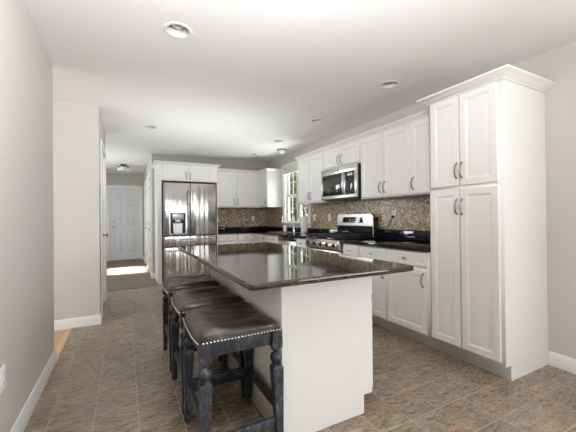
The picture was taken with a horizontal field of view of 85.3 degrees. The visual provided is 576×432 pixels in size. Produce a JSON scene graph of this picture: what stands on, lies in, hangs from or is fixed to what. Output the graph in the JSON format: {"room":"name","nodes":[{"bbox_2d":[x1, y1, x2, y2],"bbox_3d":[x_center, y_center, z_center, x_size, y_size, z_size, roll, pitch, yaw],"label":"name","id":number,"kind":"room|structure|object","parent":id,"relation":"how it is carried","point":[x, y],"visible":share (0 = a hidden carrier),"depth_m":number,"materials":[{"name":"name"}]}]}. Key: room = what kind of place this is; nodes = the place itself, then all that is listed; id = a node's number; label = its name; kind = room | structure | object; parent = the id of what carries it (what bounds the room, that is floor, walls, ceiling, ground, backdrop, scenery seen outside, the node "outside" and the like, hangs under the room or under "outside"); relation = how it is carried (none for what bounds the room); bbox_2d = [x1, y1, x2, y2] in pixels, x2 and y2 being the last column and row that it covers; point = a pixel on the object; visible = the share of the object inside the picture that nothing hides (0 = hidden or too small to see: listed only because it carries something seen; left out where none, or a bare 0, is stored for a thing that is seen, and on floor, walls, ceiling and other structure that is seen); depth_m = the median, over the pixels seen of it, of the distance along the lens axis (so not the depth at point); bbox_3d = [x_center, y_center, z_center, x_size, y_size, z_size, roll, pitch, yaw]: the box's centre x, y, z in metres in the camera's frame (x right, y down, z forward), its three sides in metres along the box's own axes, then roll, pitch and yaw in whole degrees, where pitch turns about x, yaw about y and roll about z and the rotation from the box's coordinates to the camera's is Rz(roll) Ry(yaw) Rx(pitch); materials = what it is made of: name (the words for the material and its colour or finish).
{"room":"kitchen","nodes":[
{"label":"kitchen","id":0,"kind":"room"},
{"bbox_2d":[0,0,53,431],"bbox_3d":[-1.508,-0.030,1.641,0.120,2.440,2.005,0,0,-28],"label":"wall","id":1,"kind":"structure","parent":0,"point":[26,68],"depth_m":1.80,"materials":[{"name":"grey paint"}]},
{"bbox_2d":[0,363,4,393],"bbox_3d":[-1.338,0.762,1.466,0.008,0.116,0.072,0,0,-28],"label":"outlet","id":2,"kind":"object","parent":1,"relation":"attached to","point":[2,369],"visible":1,"depth_m":1.46,"materials":[{"name":"white plastic"}]},
{"bbox_2d":[10,350,56,431],"bbox_3d":[-1.494,1.137,1.645,0.134,0.106,2.019,0,0,-28],"label":"baseboard","id":3,"kind":"structure","parent":1,"relation":"attached to","point":[26,412],"depth_m":1.94,"materials":[{"name":"white paint"}]},
{"bbox_2d":[57,328,72,360],"bbox_3d":[-2.116,1.199,2.960,0.033,0.006,0.886,0,0,-28],"label":"trim","id":4,"kind":"structure","parent":1,"relation":"attached to","point":[64,342],"depth_m":2.91,"materials":[{"name":"brown wood"}]},
{"bbox_2d":[53,99,86,319],"bbox_3d":[-3.494,-0.006,2.835,2.828,2.440,0.120,0,0,-28],"label":"wall","id":5,"kind":"structure","parent":0,"point":[69,118],"depth_m":3.37,"materials":[{"name":"grey paint"}]},
{"bbox_2d":[54,309,102,330],"bbox_3d":[-3.400,1.161,2.922,2.862,0.106,0.234,0,0,-28],"label":"baseboard","id":6,"kind":"structure","parent":5,"relation":"attached to","point":[77,322],"depth_m":3.38,"materials":[{"name":"white paint"}]},
{"bbox_2d":[86,104,104,315],"bbox_3d":[-2.472,-0.010,4.062,0.120,2.440,1.350,0,0,-28],"label":"wall","id":7,"kind":"structure","parent":0,"point":[95,131],"depth_m":3.47,"materials":[{"name":"grey paint"}]},
{"bbox_2d":[100,139,107,310],"bbox_3d":[-2.456,0.152,4.086,0.168,2.115,0.942,0,0,-28],"label":"door","id":8,"kind":"structure","parent":7,"relation":"in","point":[104,234],"depth_m":4.43,"materials":[{"name":"white paint"}]},
{"bbox_2d":[106,173,142,241],"bbox_3d":[-5.234,0.038,8.616,2.492,2.440,0.120,0,0,-28],"label":"wall","id":9,"kind":"structure","parent":0,"point":[111,179],"depth_m":8.86,"materials":[{"name":"grey paint"}]},
{"bbox_2d":[106,185,142,260],"bbox_3d":[-4.637,0.196,8.905,0.925,2.115,0.158,0,0,-28],"label":"door","id":10,"kind":"structure","parent":9,"relation":"in","point":[124,204],"depth_m":8.89,"materials":[{"name":"white paint"}]},
{"bbox_2d":[110,259,140,260],"bbox_3d":[-4.591,1.242,8.833,0.783,0.022,0.070,0,0,-28],"label":"trim","id":11,"kind":"structure","parent":9,"relation":"attached to","point":[125,259],"depth_m":8.84,"materials":[{"name":"grey wood"}]},
{"bbox_2d":[143,156,151,270],"bbox_3d":[-3.407,0.016,7.678,0.120,2.440,3.235,0,0,-28],"label":"wall","id":12,"kind":"structure","parent":0,"point":[147,171],"depth_m":7.55,"materials":[{"name":"grey paint"}]},
{"bbox_2d":[144,179,147,263],"bbox_3d":[-3.500,0.180,7.817,0.158,2.115,0.942,0,0,-28],"label":"door","id":13,"kind":"structure","parent":12,"relation":"in","point":[145,182],"depth_m":8.14,"materials":[{"name":"white paint"}]},
{"bbox_2d":[147,173,150,275],"bbox_3d":[-2.979,0.170,6.819,0.158,2.115,0.892,0,0,-28],"label":"door","id":14,"kind":"structure","parent":12,"relation":"in","point":[148,176],"depth_m":7.12,"materials":[{"name":"white paint"}]},
{"bbox_2d":[151,154,266,272],"bbox_3d":[-1.594,-0.006,6.731,2.458,2.440,0.120,0,0,-28],"label":"wall","id":15,"kind":"structure","parent":0,"point":[225,164],"depth_m":6.45,"materials":[{"name":"grey paint"}]},
{"bbox_2d":[217,171,258,207],"bbox_3d":[-1.131,-0.543,6.687,1.005,0.736,0.387,0,0,-28],"label":"upper cabinet","id":16,"kind":"object","parent":15,"relation":"attached to","point":[234,190],"visible":0.96,"depth_m":6.55,"materials":[{"name":"white paint"}]},
{"bbox_2d":[218,208,266,226],"bbox_3d":[-1.077,0.044,6.929,1.342,0.547,0.008,0,0,-28],"label":"tiled wall","id":17,"kind":"structure","parent":15,"relation":"attached to","point":[227,217],"depth_m":6.95,"materials":[{"name":"tile"}]},
{"bbox_2d":[23,0,575,174],"bbox_3d":[-1.587,-1.314,2.862,6.250,0.140,13.720,0,0,-28],"label":"ceiling","id":18,"kind":"structure","parent":0,"point":[249,75],"depth_m":2.51,"materials":[{"name":"white paint"}]},
{"bbox_2d":[117,164,130,170],"bbox_3d":[-3.828,-1.135,7.302,0.297,0.135,0.294,0,0,-28],"label":"hall ceiling light","id":19,"kind":"object","parent":18,"relation":"attached to","point":[120,168],"visible":1,"depth_m":7.30,"materials":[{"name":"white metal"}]},
{"bbox_2d":[143,125,157,128],"bbox_3d":[-1.907,-1.275,4.338,0.192,0.091,0.192,0,0,-28],"label":"recessed light","id":20,"kind":"object","parent":18,"relation":"in","point":[144,126],"visible":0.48,"depth_m":4.39,"materials":[{"name":"white paint"}]},
{"bbox_2d":[163,22,192,38],"bbox_3d":[-0.745,-1.296,2.118,0.192,0.091,0.192,0,0,-28],"label":"recessed light","id":21,"kind":"object","parent":18,"relation":"in","point":[178,30],"visible":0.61,"depth_m":2.15,"materials":[{"name":"white paint"}]},
{"bbox_2d":[277,148,285,153],"bbox_3d":[-0.117,-1.203,5.850,0.180,0.082,0.180,0,0,-28],"label":"dome light","id":22,"kind":"object","parent":18,"relation":"attached to","point":[281,150],"visible":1,"depth_m":5.79,"materials":[{"name":"white glass"}]},
{"bbox_2d":[310,118,324,122],"bbox_3d":[0.389,-1.297,4.125,0.192,0.091,0.192,0,0,-28],"label":"recessed light","id":23,"kind":"object","parent":18,"relation":"in","point":[318,120],"visible":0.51,"depth_m":4.18,"materials":[{"name":"white paint"}]},
{"bbox_2d":[379,80,399,88],"bbox_3d":[0.978,-1.308,3.016,0.192,0.091,0.192,0,0,-28],"label":"recessed light","id":24,"kind":"object","parent":18,"relation":"in","point":[389,84],"visible":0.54,"depth_m":3.06,"materials":[{"name":"white paint"}]},
{"bbox_2d":[23,259,575,431],"bbox_3d":[-1.558,1.246,2.841,6.250,0.100,13.700,0,0,-28],"label":"floor","id":25,"kind":"structure","parent":0,"point":[113,375],"depth_m":2.12,"materials":[{"name":"tile"}]},
{"bbox_2d":[151,160,220,284],"bbox_3d":[-1.970,0.118,6.056,1.180,2.189,0.717,0,0,-28],"label":"refrigerator surround","id":26,"kind":"object","parent":25,"relation":"on","point":[164,171],"visible":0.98,"depth_m":5.74,"materials":[{"name":"white paint"}]},
{"bbox_2d":[162,182,215,281],"bbox_3d":[-1.934,0.308,6.022,0.929,1.812,0.798,0,0,-28],"label":"refrigerator","id":27,"kind":"object","parent":25,"relation":"on","point":[188,209],"visible":0.88,"depth_m":5.69,"materials":[{"name":"silver metal"}]},
{"bbox_2d":[162,274,221,372],"bbox_3d":[-0.827,0.859,2.674,0.425,0.657,0.490,0,0,-28],"label":"bar stool","id":28,"kind":"object","parent":25,"relation":"on","point":[172,284],"visible":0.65,"depth_m":2.57,"materials":[{"name":"black wood"}]},
{"bbox_2d":[163,274,219,292],"bbox_3d":[-0.829,0.574,2.675,0.412,0.087,0.453,0,0,-28],"label":"seat cushion","id":29,"kind":"object","parent":28,"relation":"on","point":[172,284],"depth_m":2.56,"materials":[{"name":"brown leather"}]},
{"bbox_2d":[170,286,245,414],"bbox_3d":[-0.558,0.854,2.160,0.425,0.657,0.490,0,0,-28],"label":"bar stool","id":30,"kind":"object","parent":25,"relation":"on","point":[183,301],"visible":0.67,"depth_m":2.07,"materials":[{"name":"black leather"}]},
{"bbox_2d":[172,286,242,312],"bbox_3d":[-0.561,0.569,2.161,0.412,0.087,0.453,0,0,-28],"label":"seat cushion","id":31,"kind":"object","parent":30,"relation":"on","point":[184,300],"depth_m":2.06,"materials":[{"name":"brown leather"}]},
{"bbox_2d":[218,234,236,244],"bbox_3d":[-1.321,0.783,6.423,0.408,0.854,0.657,0,0,-28],"label":"base cabinet","id":32,"kind":"object","parent":25,"relation":"on","point":[222,238],"visible":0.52,"depth_m":6.17,"materials":[{"name":"white paint"}]},
{"bbox_2d":[182,302,283,431],"bbox_3d":[-0.313,0.850,1.690,0.425,0.657,0.490,0,0,-28],"label":"bar stool","id":33,"kind":"object","parent":25,"relation":"on","point":[216,330],"visible":1,"depth_m":1.57,"materials":[{"name":"black leather"}]},
{"bbox_2d":[185,302,277,343],"bbox_3d":[-0.316,0.565,1.691,0.412,0.087,0.453,0,0,-28],"label":"seat cushion","id":34,"kind":"object","parent":33,"relation":"on","point":[239,322],"depth_m":1.56,"materials":[{"name":"brown leather"}]},
{"bbox_2d":[237,233,252,243],"bbox_3d":[-0.988,0.781,6.596,0.339,0.854,0.657,0,0,-28],"label":"base cabinet","id":35,"kind":"object","parent":25,"relation":"on","point":[242,237],"visible":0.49,"depth_m":6.34,"materials":[{"name":"white paint"}]},
{"bbox_2d":[253,233,260,242],"bbox_3d":[-0.523,0.777,6.647,0.642,0.854,0.998,0,0,-28],"label":"base cabinet","id":36,"kind":"object","parent":25,"relation":"on","point":[256,237],"visible":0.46,"depth_m":6.24,"materials":[{"name":"white paint"}]},
{"bbox_2d":[260,234,278,242],"bbox_3d":[-0.102,0.769,5.840,0.642,0.854,0.818,0,0,-28],"label":"base cabinet","id":37,"kind":"object","parent":25,"relation":"on","point":[263,238],"visible":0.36,"depth_m":5.72,"materials":[{"name":"white paint"}]},
{"bbox_2d":[277,236,296,246],"bbox_3d":[0.222,0.764,5.196,0.635,0.852,0.608,0,0,-28],"label":"dishwasher","id":38,"kind":"object","parent":25,"relation":"on","point":[290,241],"visible":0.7,"depth_m":5.04,"materials":[{"name":"silver metal"}]},
{"bbox_2d":[178,242,413,431],"bbox_3d":[-0.181,0.734,2.398,0.978,0.893,1.998,0,0,-28],"label":"kitchen island","id":39,"kind":"object","parent":25,"relation":"on","point":[321,302],"visible":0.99,"depth_m":1.76,"materials":[{"name":"white paint"}]},
{"bbox_2d":[296,238,306,247],"bbox_3d":[0.456,0.759,4.772,0.642,0.854,0.348,0,0,-28],"label":"base cabinet","id":40,"kind":"object","parent":25,"relation":"on","point":[300,242],"visible":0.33,"depth_m":4.65,"materials":[{"name":"white paint"}]},
{"bbox_2d":[218,226,336,238],"bbox_3d":[-0.423,0.284,5.691,1.329,0.118,2.786,0,0,-28],"label":"countertop","id":41,"kind":"structure","parent":40,"relation":"on","point":[267,230],"depth_m":6.20,"materials":[{"name":"black stone"}]},
{"bbox_2d":[272,231,299,232],"bbox_3d":[-0.097,0.404,5.789,0.370,0.213,0.670,0,0,-28],"label":"sink","id":42,"kind":"object","parent":41,"relation":"in","point":[273,231],"visible":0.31,"depth_m":6.03,"materials":[{"name":"silver metal"}]},
{"bbox_2d":[282,211,295,231],"bbox_3d":[0.025,0.103,5.764,0.280,0.397,0.118,0,0,-28],"label":"kitchen faucet","id":43,"kind":"object","parent":41,"relation":"on","point":[294,226],"visible":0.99,"depth_m":5.82,"materials":[{"name":"silver metal"}]},
{"bbox_2d":[300,213,307,233],"bbox_3d":[0.275,0.124,5.354,0.156,0.346,0.156,0,0,-28],"label":"paper towel holder","id":44,"kind":"object","parent":41,"relation":"on","point":[304,219],"visible":0.98,"depth_m":5.30,"materials":[{"name":"white paper"}]},
{"bbox_2d":[305,214,377,253],"bbox_3d":[0.701,0.578,4.250,0.671,1.205,0.790,0,0,-28],"label":"gas range","id":45,"kind":"object","parent":25,"relation":"on","point":[349,226],"visible":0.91,"depth_m":4.16,"materials":[{"name":"silver metal"}]},
{"bbox_2d":[307,235,373,239],"bbox_3d":[0.689,0.286,4.249,0.550,0.021,0.786,0,0,-28],"label":"cooktop","id":46,"kind":"object","parent":45,"relation":"in","point":[313,237],"depth_m":4.01,"materials":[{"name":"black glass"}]},
{"bbox_2d":[343,243,359,256],"bbox_3d":[0.980,0.749,3.767,0.642,0.854,0.306,0,0,-28],"label":"base cabinet","id":47,"kind":"object","parent":25,"relation":"on","point":[348,249],"visible":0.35,"depth_m":3.62,"materials":[{"name":"white paint"}]},
{"bbox_2d":[360,245,392,330],"bbox_3d":[1.145,0.746,3.450,0.642,0.854,0.406,0,0,-28],"label":"base cabinet","id":48,"kind":"object","parent":25,"relation":"on","point":[379,297],"visible":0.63,"depth_m":3.25,"materials":[{"name":"white paint"}]},
{"bbox_2d":[387,248,436,349],"bbox_3d":[1.355,0.742,3.048,0.642,0.854,0.497,0,0,-28],"label":"base cabinet","id":49,"kind":"object","parent":25,"relation":"on","point":[409,293],"visible":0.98,"depth_m":2.88,"materials":[{"name":"white paint"}]},
{"bbox_2d":[342,229,430,251],"bbox_3d":[1.193,0.240,3.373,0.609,0.155,1.213,0,0,-28],"label":"countertop","id":50,"kind":"structure","parent":49,"relation":"on","point":[413,240],"depth_m":3.46,"materials":[{"name":"black stone"}]},
{"bbox_2d":[416,64,555,380],"bbox_3d":[1.596,0.075,2.561,0.658,2.178,0.742,0,0,-28],"label":"pantry cabinet","id":51,"kind":"object","parent":25,"relation":"on","point":[487,142],"visible":1,"depth_m":2.34,"materials":[{"name":"white paint"}]},
{"bbox_2d":[267,41,575,358],"bbox_3d":[1.917,-0.058,2.789,0.120,2.440,10.370,0,0,-28],"label":"wall","id":52,"kind":"structure","parent":0,"point":[558,65],"depth_m":2.38,"materials":[{"name":"grey paint"}]},
{"bbox_2d":[259,171,281,207],"bbox_3d":[-0.476,-0.549,6.818,0.385,0.736,0.760,0,0,-28],"label":"upper cabinet","id":53,"kind":"object","parent":52,"relation":"attached to","point":[270,183],"visible":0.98,"depth_m":6.51,"materials":[{"name":"white paint"}]},
{"bbox_2d":[217,168,281,173],"bbox_3d":[-0.784,-0.944,6.447,1.268,0.056,0.478,0,0,-28],"label":"crown molding","id":54,"kind":"structure","parent":53,"relation":"on","point":[218,169],"depth_m":6.51,"materials":[{"name":"white paint"}]},
{"bbox_2d":[281,160,310,227],"bbox_3d":[0.184,-0.417,6.056,0.165,1.273,1.140,0,0,-28],"label":"window","id":55,"kind":"structure","parent":52,"relation":"in","point":[286,182],"depth_m":6.33,"materials":[{"name":"white paint"}]},
{"bbox_2d":[281,162,297,175],"bbox_3d":[0.117,-0.925,6.020,0.066,0.170,1.060,0,0,-28],"label":"roman shade","id":56,"kind":"object","parent":55,"relation":"attached to","point":[293,168],"visible":0.55,"depth_m":6.14,"materials":[{"name":"white fabric"}]},
{"bbox_2d":[298,152,341,204],"bbox_3d":[0.478,-0.567,4.988,0.385,0.736,0.764,0,0,-28],"label":"upper cabinet","id":57,"kind":"object","parent":52,"relation":"attached to","point":[310,168],"visible":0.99,"depth_m":4.89,"materials":[{"name":"white paint"}]},
{"bbox_2d":[295,109,428,160],"bbox_3d":[0.906,-0.971,4.169,0.380,0.056,2.722,0,0,-28],"label":"crown molding","id":58,"kind":"structure","parent":57,"relation":"attached to","point":[424,114],"depth_m":3.67,"materials":[{"name":"white paint"}]},
{"bbox_2d":[324,140,360,169],"bbox_3d":[0.838,-0.800,4.295,0.385,0.283,0.798,0,0,-28],"label":"upper cabinet","id":59,"kind":"object","parent":52,"relation":"attached to","point":[350,153],"visible":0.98,"depth_m":4.17,"materials":[{"name":"white paint"}]},
{"bbox_2d":[321,163,361,200],"bbox_3d":[0.814,-0.441,4.279,0.428,0.430,0.790,0,0,-28],"label":"microwave","id":60,"kind":"object","parent":59,"relation":"attached to","point":[343,183],"visible":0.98,"depth_m":4.12,"materials":[{"name":"silver metal"}]},
{"bbox_2d":[267,196,429,230],"bbox_3d":[0.633,0.019,5.112,0.008,0.547,4.812,0,0,-28],"label":"tiled wall","id":61,"kind":"structure","parent":52,"relation":"attached to","point":[412,213],"depth_m":4.03,"materials":[{"name":"tile"}]},
{"bbox_2d":[392,210,395,219],"bbox_3d":[1.295,-0.015,3.825,0.008,0.116,0.072,0,0,-28],"label":"outlet","id":62,"kind":"object","parent":61,"relation":"attached to","point":[393,211],"visible":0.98,"depth_m":3.81,"materials":[{"name":"white plastic"}]},
{"bbox_2d":[361,123,424,199],"bbox_3d":[1.202,-0.580,3.602,0.385,0.736,0.760,0,0,-28],"label":"upper cabinet","id":63,"kind":"object","parent":52,"relation":"attached to","point":[385,156],"visible":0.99,"depth_m":3.47,"materials":[{"name":"white paint"}]},
{"bbox_2d":[410,117,429,195],"bbox_3d":[1.475,-0.585,3.078,0.385,0.736,0.417,0,0,-28],"label":"upper cabinet","id":64,"kind":"object","parent":52,"relation":"attached to","point":[419,130],"visible":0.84,"depth_m":3.08,"materials":[{"name":"white paint"}]},
{"bbox_2d":[548,351,575,373],"bbox_3d":[3.126,1.087,0.342,0.014,0.106,4.733,0,0,-28],"label":"baseboard","id":65,"kind":"structure","parent":52,"relation":"attached to","point":[565,363],"depth_m":2.36,"materials":[{"name":"white paint"}]},
{"label":"outside","id":66,"kind":"structure","parent":0,"visible":0},
{"bbox_3d":[14.476,1.568,18.819,36.940,0.100,60.000,0,0,-28],"label":"ground","id":67,"kind":"structure","parent":66,"visible":0},
{"bbox_2d":[290,172,307,220],"bbox_3d":[0.344,-0.293,12.706,1.810,3.846,1.800,0,0,-28],"label":"leafy tree","id":68,"kind":"object","parent":67,"relation":"on","point":[295,176],"visible":0.16,"depth_m":12.36,"materials":[{"name":"green plant"}]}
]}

